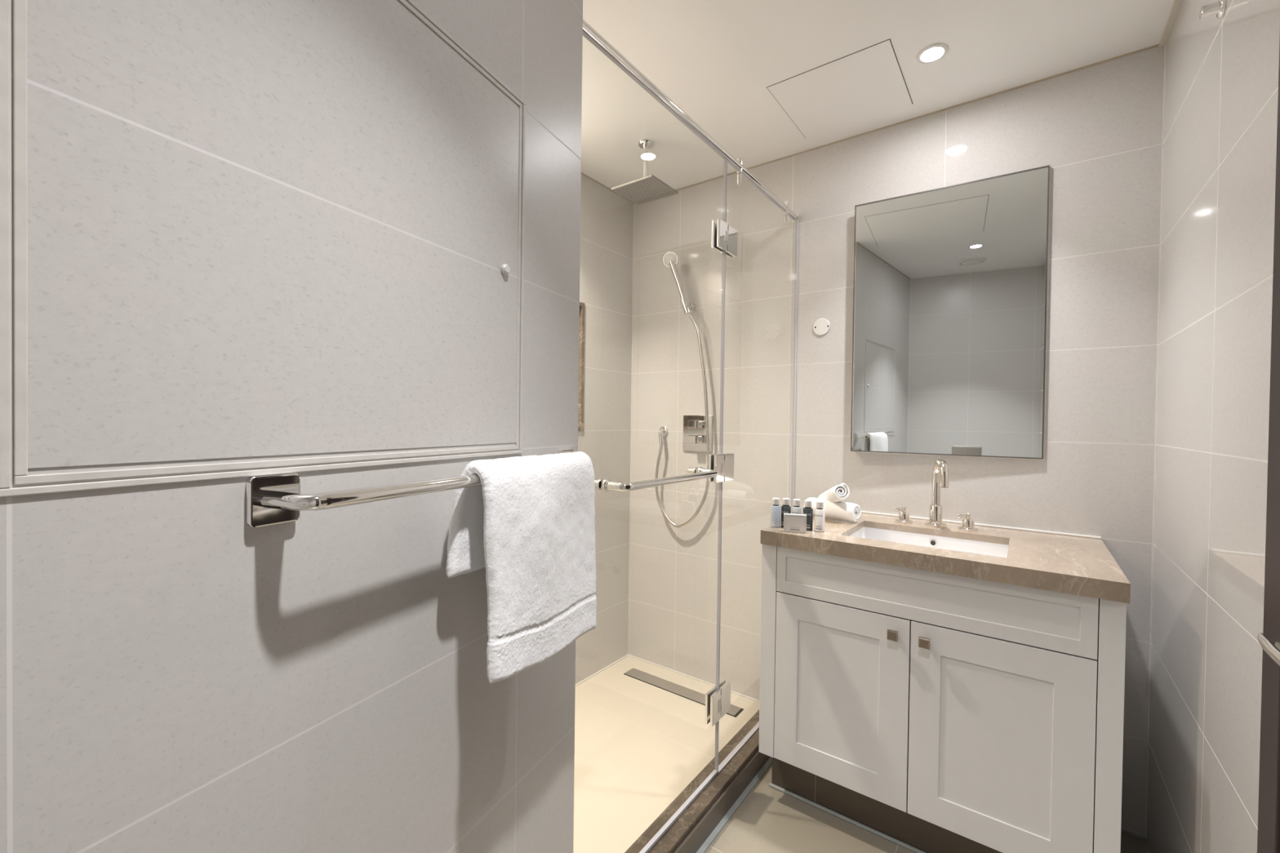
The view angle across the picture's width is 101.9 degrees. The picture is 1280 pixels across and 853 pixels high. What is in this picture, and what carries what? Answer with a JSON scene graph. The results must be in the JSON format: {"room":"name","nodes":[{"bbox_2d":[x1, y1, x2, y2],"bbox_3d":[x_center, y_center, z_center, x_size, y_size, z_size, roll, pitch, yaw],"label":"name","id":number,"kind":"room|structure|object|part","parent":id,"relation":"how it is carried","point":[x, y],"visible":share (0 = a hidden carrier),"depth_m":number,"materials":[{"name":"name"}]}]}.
{"room":"bathroom","nodes":[
{"label":"bathroom","id":0,"kind":"room"},
{"bbox_2d":[0,0,582,852],"bbox_3d":[-0.470,0.041,0.554,0.158,2.400,1.329,1,1,25],"label":"wall","id":1,"kind":"structure","parent":0,"point":[178,674],"depth_m":0.58,"materials":[{"name":"tile"}]},
{"bbox_2d":[0,0,525,497],"bbox_3d":[-0.330,-0.260,0.644,0.010,0.620,0.604,1,1,25],"label":"access panel","id":2,"kind":"object","parent":1,"relation":"attached to","point":[242,228],"visible":1,"depth_m":0.52,"materials":[{"name":"tile"}]},
{"bbox_3d":[-0.225,-0.264,0.871,0.008,0.017,0.017,1,1,25],"label":"panel knob","id":3,"kind":"part","parent":2,"relation":"part of","materials":[{"name":"white plastic"}]},
{"bbox_2d":[245,449,574,528],"bbox_3d":[-0.239,0.075,0.784,0.068,0.052,0.607,1,1,25],"label":"towel bar","id":4,"kind":"object","parent":1,"relation":"attached to","point":[276,499],"visible":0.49,"depth_m":0.54,"materials":[{"name":"silver metal"}]},
{"bbox_3d":[-0.383,0.076,0.544,0.009,0.052,0.050,1,1,25],"label":"mounting plate","id":5,"kind":"part","parent":4,"relation":"part of","materials":[{"name":"silver metal"}]},
{"bbox_3d":[-0.341,0.077,0.554,0.060,0.018,0.086,1,1,25],"label":"arm","id":6,"kind":"part","parent":4,"relation":"part of","materials":[{"name":"silver metal"}]},
{"bbox_2d":[446,451,596,683],"bbox_3d":[-0.172,0.215,0.859,0.090,0.337,0.316,1,1,25],"label":"hand towel","id":7,"kind":"object","parent":4,"relation":"hanging from","point":[530,522],"visible":0.99,"depth_m":0.79,"materials":[{"name":"white fabric"}]},
{"bbox_3d":[-0.149,0.073,1.049,0.009,0.052,0.050,1,1,25],"label":"mounting plate","id":8,"kind":"part","parent":4,"relation":"part of","materials":[{"name":"silver metal"}]},
{"bbox_2d":[582,18,800,223],"bbox_3d":[0.259,-0.868,1.662,0.033,0.086,1.378,1,1,37],"label":"header rail","id":9,"kind":"object","parent":1,"relation":"attached to","point":[588,29],"visible":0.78,"depth_m":1.47,"materials":[{"name":"silver metal"}]},
{"bbox_2d":[575,173,633,684],"bbox_3d":[-0.537,0.020,2.195,0.120,2.400,1.480,1,1,37],"label":"wall","id":10,"kind":"structure","parent":0,"point":[606,217],"depth_m":2.60,"materials":[{"name":"tile"}]},
{"bbox_2d":[577,302,584,431],"bbox_3d":[-0.440,-0.280,2.312,0.124,0.600,0.426,1,1,37],"label":"shower niche","id":11,"kind":"object","parent":10,"relation":"attached to","point":[581,335],"visible":0.13,"depth_m":2.44,"materials":[{"name":"stone"}]},
{"bbox_2d":[575,654,628,686],"bbox_3d":[-0.473,1.218,2.211,0.005,0.006,1.372,1,1,37],"label":"trim","id":12,"kind":"structure","parent":10,"relation":"attached to","point":[625,656],"depth_m":2.58,"materials":[{"name":"white tile"}]},
{"bbox_2d":[581,172,634,203],"bbox_3d":[-0.443,-1.176,2.182,0.004,0.005,1.372,1,1,37],"label":"trim","id":13,"kind":"structure","parent":10,"relation":"attached to","point":[586,175],"depth_m":2.53,"materials":[{"name":"paint"}]},
{"bbox_2d":[573,656,1150,852],"bbox_3d":[-0.029,1.291,1.072,2.280,0.100,2.880,1,1,37],"label":"floor","id":14,"kind":"structure","parent":0,"point":[639,744],"depth_m":1.82,"materials":[{"name":"tile"}]},
{"bbox_2d":[623,667,743,717],"bbox_3d":[0.186,1.224,2.411,0.607,0.004,0.078,1,1,37],"label":"linear drain","id":15,"kind":"object","parent":14,"relation":"on","point":[678,690],"visible":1,"depth_m":2.42,"materials":[{"name":"metal"}]},
{"bbox_2d":[624,710,772,852],"bbox_3d":[0.245,1.190,1.683,0.117,0.094,1.370,1,1,37],"label":"shower curb","id":16,"kind":"object","parent":14,"relation":"on","point":[695,829],"visible":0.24,"depth_m":1.62,"materials":[{"name":"stone"}]},
{"bbox_2d":[705,159,798,773],"bbox_3d":[0.444,0.136,1.940,0.029,2.011,0.716,1,1,37],"label":"fixed glass panel","id":17,"kind":"object","parent":16,"relation":"on","point":[748,736],"depth_m":1.71,"materials":[{"name":"clear glass"}]},
{"bbox_2d":[582,31,726,852],"bbox_3d":[0.069,0.137,1.402,0.133,2.010,0.703,1,1,40],"label":"shower door","id":18,"kind":"structure","parent":17,"relation":"attached to","point":[694,473],"depth_m":1.56,"materials":[{"name":"clear glass"}]},
{"bbox_3d":[-0.104,0.138,1.243,0.036,0.027,0.027,1,1,37],"label":"knob","id":19,"kind":"part","parent":18,"relation":"part of","materials":[{"name":"silver metal"}]},
{"bbox_3d":[0.163,0.138,1.595,0.028,0.027,0.027,1,1,37],"label":"knob","id":20,"kind":"part","parent":18,"relation":"part of","materials":[{"name":"silver metal"}]},
{"bbox_3d":[0.237,0.909,1.686,0.028,0.097,0.056,1,1,37],"label":"plate","id":21,"kind":"part","parent":17,"relation":"part of","materials":[{"name":"silver metal"}]},
{"bbox_3d":[0.247,0.135,1.676,0.028,0.089,0.056,1,1,37],"label":"plate","id":22,"kind":"part","parent":17,"relation":"part of","materials":[{"name":"silver metal"}]},
{"bbox_3d":[0.259,0.909,1.714,0.029,0.097,0.126,1,1,37],"label":"glass hinge","id":23,"kind":"part","parent":17,"relation":"part of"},
{"bbox_3d":[0.257,-0.612,1.667,0.028,0.088,0.056,1,1,37],"label":"plate","id":24,"kind":"part","parent":17,"relation":"part of","materials":[{"name":"silver metal"}]},
{"bbox_3d":[0.268,0.135,1.704,0.029,0.089,0.126,1,1,37],"label":"glass hinge","id":25,"kind":"part","parent":17,"relation":"part of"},
{"bbox_3d":[0.276,0.909,1.738,0.028,0.097,0.066,1,1,37],"label":"plate","id":26,"kind":"part","parent":17,"relation":"part of","materials":[{"name":"silver metal"}]},
{"bbox_3d":[0.278,-0.612,1.695,0.029,0.088,0.126,1,1,37],"label":"glass hinge","id":27,"kind":"part","parent":17,"relation":"part of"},
{"bbox_3d":[0.286,0.135,1.728,0.028,0.089,0.066,1,1,37],"label":"plate","id":28,"kind":"part","parent":17,"relation":"part of","materials":[{"name":"silver metal"}]},
{"bbox_3d":[0.295,-0.613,1.719,0.028,0.088,0.066,1,1,37],"label":"plate","id":29,"kind":"part","parent":17,"relation":"part of","materials":[{"name":"silver metal"}]},
{"bbox_2d":[759,544,1126,852],"bbox_3d":[0.913,0.819,1.673,0.886,0.852,0.586,1,1,37],"label":"vanity cabinet","id":30,"kind":"object","parent":14,"relation":"on","point":[921,711],"visible":0.88,"depth_m":1.41,"materials":[{"name":"paint"}]},
{"bbox_3d":[0.602,0.813,1.583,0.390,0.542,0.019,1,1,37],"label":"door","id":31,"kind":"part","parent":30,"relation":"part of","materials":[{"name":"paint"}]},
{"bbox_3d":[0.716,0.589,1.470,0.027,0.027,0.026,1,1,37],"label":"knob","id":32,"kind":"part","parent":30,"relation":"part of","materials":[{"name":"brown metal"}]},
{"bbox_3d":[0.779,0.591,1.422,0.027,0.027,0.026,1,1,37],"label":"knob","id":33,"kind":"part","parent":30,"relation":"part of","materials":[{"name":"brown metal"}]},
{"bbox_3d":[0.765,0.469,1.461,0.786,0.146,0.019,1,1,37],"label":"drawer","id":34,"kind":"part","parent":30,"relation":"part of","materials":[{"name":"paint"}]},
{"bbox_2d":[760,506,1130,603],"bbox_3d":[0.924,0.342,1.671,0.889,0.101,0.576,1,1,37],"label":"countertop","id":35,"kind":"structure","parent":30,"relation":"on","point":[1081,565],"depth_m":1.48,"materials":[{"name":"stone"}]},
{"bbox_2d":[770,497,780,528],"bbox_3d":[0.459,0.291,1.757,0.032,0.098,0.032,1,1,37],"label":"toiletry bottle","id":36,"kind":"object","parent":35,"relation":"on","point":[775,508],"visible":1,"depth_m":1.75,"materials":[{"name":"plastic"}]},
{"bbox_2d":[781,497,791,528],"bbox_3d":[0.493,0.292,1.755,0.032,0.098,0.032,1,1,37],"label":"toiletry bottle","id":37,"kind":"object","parent":35,"relation":"on","point":[785,508],"visible":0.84,"depth_m":1.75,"materials":[{"name":"plastic"}]},
{"bbox_2d":[783,513,806,533],"bbox_3d":[0.500,0.312,1.677,0.070,0.058,0.018,1,1,17],"label":"soap box","id":38,"kind":"object","parent":35,"relation":"on","point":[794,523],"visible":1,"depth_m":1.67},
{"bbox_2d":[791,498,801,514],"bbox_3d":[0.524,0.292,1.738,0.032,0.098,0.032,1,1,37],"label":"toiletry bottle","id":39,"kind":"object","parent":35,"relation":"on","point":[796,508],"visible":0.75,"depth_m":1.73,"materials":[{"name":"plastic"}]},
{"bbox_2d":[803,499,813,530],"bbox_3d":[0.555,0.293,1.717,0.032,0.098,0.032,1,1,37],"label":"toiletry bottle","id":40,"kind":"object","parent":35,"relation":"on","point":[808,510],"visible":0.87,"depth_m":1.70,"materials":[{"name":"plastic"}]},
{"bbox_2d":[814,501,825,532],"bbox_3d":[0.587,0.293,1.698,0.032,0.098,0.032,1,1,37],"label":"toiletry bottle","id":41,"kind":"object","parent":35,"relation":"on","point":[819,511],"visible":1,"depth_m":1.69,"materials":[{"name":"plastic"}]},
{"bbox_2d":[804,497,861,522],"bbox_3d":[0.705,0.304,1.910,0.064,0.067,0.205,0,1,-36],"label":"rolled towel","id":42,"kind":"object","parent":35,"relation":"on","point":[843,511],"visible":0.77,"depth_m":1.86,"materials":[{"name":"white fabric"}]},
{"bbox_2d":[817,483,849,502],"bbox_3d":[0.719,0.258,1.939,0.061,0.120,0.251,1,1,6],"label":"rolled towel","id":43,"kind":"object","parent":42,"relation":"on","point":[838,493],"visible":0.8,"depth_m":1.83,"materials":[{"name":"white fabric"}]},
{"bbox_3d":[0.932,0.299,1.870,0.028,0.014,0.014,1,1,-9],"label":"lever","id":44,"kind":"part","parent":35,"relation":"part of","materials":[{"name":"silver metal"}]},
{"bbox_3d":[0.950,0.317,1.869,0.058,0.056,0.058,1,1,37],"label":"faucet handle","id":45,"kind":"part","parent":35,"relation":"part of","materials":[{"name":"silver metal"}]},
{"bbox_3d":[0.950,0.299,1.869,0.013,0.020,0.013,1,1,37],"label":"stem","id":46,"kind":"part","parent":35,"relation":"part of","materials":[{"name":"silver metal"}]},
{"bbox_2d":[849,526,1008,557],"bbox_3d":[0.897,0.426,1.641,0.472,0.114,0.342,1,1,37],"label":"basin","id":47,"kind":"object","parent":35,"relation":"in","point":[920,540],"visible":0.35,"depth_m":1.76,"materials":[{"name":"white ceramic"}]},
{"bbox_2d":[924,459,949,528],"bbox_3d":[1.019,0.229,1.785,0.066,0.236,0.131,1,1,27],"label":"faucet","id":48,"kind":"object","parent":35,"relation":"on","point":[940,477],"visible":1,"depth_m":1.80,"materials":[{"name":"silver metal"}]},
{"bbox_3d":[1.024,0.195,1.772,0.027,0.166,0.113,1,1,15],"label":"spout","id":49,"kind":"part","parent":48,"relation":"part of","materials":[{"name":"silver metal"}]},
{"bbox_3d":[1.086,0.302,1.753,0.028,0.014,0.014,1,1,6],"label":"lever","id":50,"kind":"part","parent":35,"relation":"part of","materials":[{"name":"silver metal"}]},
{"bbox_3d":[1.103,0.321,1.748,0.060,0.056,0.058,1,1,37],"label":"faucet handle","id":51,"kind":"part","parent":35,"relation":"part of","materials":[{"name":"silver metal"}]},
{"bbox_3d":[1.104,0.303,1.747,0.013,0.020,0.013,1,1,37],"label":"stem","id":52,"kind":"part","parent":35,"relation":"part of","materials":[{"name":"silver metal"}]},
{"bbox_3d":[0.918,0.820,1.347,0.392,0.542,0.019,1,1,37],"label":"door","id":53,"kind":"part","parent":30,"relation":"part of","materials":[{"name":"paint"}]},
{"bbox_2d":[581,0,1173,189],"bbox_3d":[0.003,-1.209,1.041,2.280,0.100,2.880,1,1,37],"label":"ceiling","id":54,"kind":"structure","parent":0,"point":[717,60],"depth_m":1.62,"materials":[{"name":"paint"}]},
{"bbox_2d":[611,138,677,204],"bbox_3d":[0.021,-1.071,2.150,0.206,0.202,0.188,1,1,37],"label":"shower head","id":55,"kind":"object","parent":54,"relation":"attached to","point":[647,188],"visible":1,"depth_m":2.14},
{"bbox_3d":[0.020,-0.981,2.151,0.206,0.018,0.188,1,1,37],"label":"head plate","id":56,"kind":"part","parent":55,"relation":"part of","materials":[{"name":"silver metal"}]},
{"bbox_3d":[0.022,-1.072,2.147,0.019,0.170,0.019,1,1,37],"label":"rod","id":57,"kind":"part","parent":55,"relation":"part of","materials":[{"name":"silver metal"}]},
{"bbox_2d":[766,38,912,137],"bbox_3d":[0.706,-1.159,1.820,0.389,0.002,0.392,1,1,37],"label":"ceiling access panel","id":58,"kind":"object","parent":54,"relation":"attached to","point":[869,82],"visible":1,"depth_m":1.79,"materials":[{"name":"paint"}]},
{"bbox_2d":[915,42,948,63],"bbox_3d":[0.903,-1.152,1.606,0.088,0.004,0.088,1,1,37],"label":"recessed light","id":59,"kind":"object","parent":54,"relation":"in","point":[934,52],"visible":1,"depth_m":1.60,"materials":[{"name":"white plastic"}]},
{"bbox_2d":[920,47,943,60],"bbox_3d":[0.903,-1.153,1.606,0.062,0.002,0.062,1,1,41],"label":"diffuser","id":60,"kind":"object","parent":59,"relation":"attached to","point":[926,53],"depth_m":1.60,"materials":[{"name":"white plastic"}]},
{"bbox_2d":[628,44,1164,836],"bbox_3d":[0.789,0.037,2.205,2.234,2.400,0.120,1,1,37],"label":"wall","id":61,"kind":"structure","parent":0,"point":[1098,128],"depth_m":2.09,"materials":[{"name":"tile"}]},
{"bbox_2d":[627,203,634,654],"bbox_3d":[-0.046,0.022,2.750,0.003,2.396,0.003,1,1,37],"label":"trim","id":62,"kind":"structure","parent":61,"relation":"attached to","point":[633,203],"depth_m":2.75,"materials":[{"name":"white tile"}]},
{"bbox_2d":[658,426,667,445],"bbox_3d":[0.106,0.047,2.604,0.052,0.095,0.055,1,1,37],"label":"outlet","id":63,"kind":"object","parent":61,"relation":"attached to","point":[663,431],"visible":1,"depth_m":2.58,"materials":[{"name":"silver metal"}]},
{"bbox_2d":[654,250,710,528],"bbox_3d":[0.207,-0.173,2.502,0.299,1.329,0.102,1,1,20],"label":"shower","id":64,"kind":"object","parent":61,"relation":"attached to","point":[670,258],"visible":0.96,"depth_m":2.46,"materials":[{"name":"silver metal"}]},
{"bbox_3d":[0.190,-0.669,2.480,0.108,0.249,0.030,1,1,16],"label":"handle","id":65,"kind":"part","parent":64,"relation":"part of","materials":[{"name":"silver metal"}]},
{"bbox_2d":[680,297,691,314],"bbox_3d":[0.217,-0.574,2.472,0.055,0.081,0.035,1,1,24],"label":"holder","id":66,"kind":"object","parent":61,"relation":"attached to","point":[684,301],"depth_m":2.46,"materials":[{"name":"silver metal"}]},
{"bbox_2d":[628,654,759,702],"bbox_3d":[0.289,1.224,2.502,0.880,0.006,0.005,1,1,37],"label":"trim","id":67,"kind":"structure","parent":61,"relation":"attached to","point":[642,660],"depth_m":2.54,"materials":[{"name":"white tile"}]},
{"bbox_2d":[682,415,712,452],"bbox_3d":[0.259,0.033,2.481,0.160,0.175,0.070,1,1,37],"label":"shower mixer","id":68,"kind":"object","parent":61,"relation":"attached to","point":[694,426],"visible":1,"depth_m":2.48,"materials":[{"name":"silver metal"}]},
{"bbox_2d":[813,318,830,335],"bbox_3d":[0.752,-0.413,2.152,0.071,0.071,0.006,1,1,37],"label":"blank cover plate","id":69,"kind":"object","parent":61,"relation":"attached to","point":[821,326],"visible":1,"depth_m":2.15,"materials":[{"name":"white plastic"}]},
{"bbox_2d":[675,44,1159,191],"bbox_3d":[0.767,-1.160,2.141,1.994,0.005,0.004,1,1,37],"label":"trim","id":70,"kind":"structure","parent":61,"relation":"attached to","point":[1156,45],"depth_m":1.87,"materials":[{"name":"paint"}]},
{"bbox_2d":[850,164,1051,460],"bbox_3d":[1.099,-0.377,1.890,0.607,0.970,0.039,1,1,34],"label":"wall mirror","id":71,"kind":"object","parent":61,"relation":"attached to","point":[951,286],"visible":1,"depth_m":1.86,"materials":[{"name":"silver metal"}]},
{"bbox_2d":[1120,828,1146,840],"bbox_3d":[1.486,1.250,1.611,0.122,0.006,0.006,1,1,37],"label":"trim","id":72,"kind":"structure","parent":61,"relation":"attached to","point":[1122,830],"depth_m":1.59,"materials":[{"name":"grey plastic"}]},
{"bbox_2d":[1144,44,1166,838],"bbox_3d":[1.550,0.057,1.562,0.003,2.396,0.003,1,1,37],"label":"trim","id":73,"kind":"structure","parent":61,"relation":"attached to","point":[1165,45],"depth_m":1.56,"materials":[{"name":"white tile"}]},
{"bbox_2d":[1146,0,1279,852],"bbox_3d":[0.771,0.059,0.411,0.120,2.400,2.780,1,1,37],"label":"wall","id":74,"kind":"structure","parent":0,"point":[1221,85],"depth_m":1.09,"materials":[{"name":"tile"}]},
{"bbox_2d":[1159,0,1182,46],"bbox_3d":[0.969,-1.138,0.756,0.016,0.010,1.975,1,1,37],"label":"trim","id":75,"kind":"structure","parent":74,"relation":"attached to","point":[1176,4],"depth_m":1.46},
{"bbox_2d":[1199,0,1226,19],"bbox_3d":[1.202,-0.876,1.092,0.033,0.043,0.043,1,1,37],"label":"door stop","id":76,"kind":"object","parent":74,"relation":"attached to","point":[1218,8],"visible":1,"depth_m":1.08,"materials":[{"name":"silver metal"}]},
{"bbox_2d":[1257,36,1279,852],"bbox_3d":[0.670,0.173,0.340,0.191,2.170,1.055,1,1,37],"label":"door","id":77,"kind":"structure","parent":74,"relation":"in","point":[1268,806],"depth_m":0.77,"materials":[{"name":"paint"}]},
{"bbox_3d":[0.767,0.279,0.614,0.015,0.022,0.153,1,1,29],"label":"lever","id":78,"kind":"part","parent":77,"relation":"part of","materials":[{"name":"metal"}]},
{"bbox_3d":[0.824,0.281,0.634,0.060,0.052,0.052,1,1,37],"label":"handle","id":79,"kind":"part","parent":77,"relation":"part of","materials":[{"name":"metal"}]}
]}

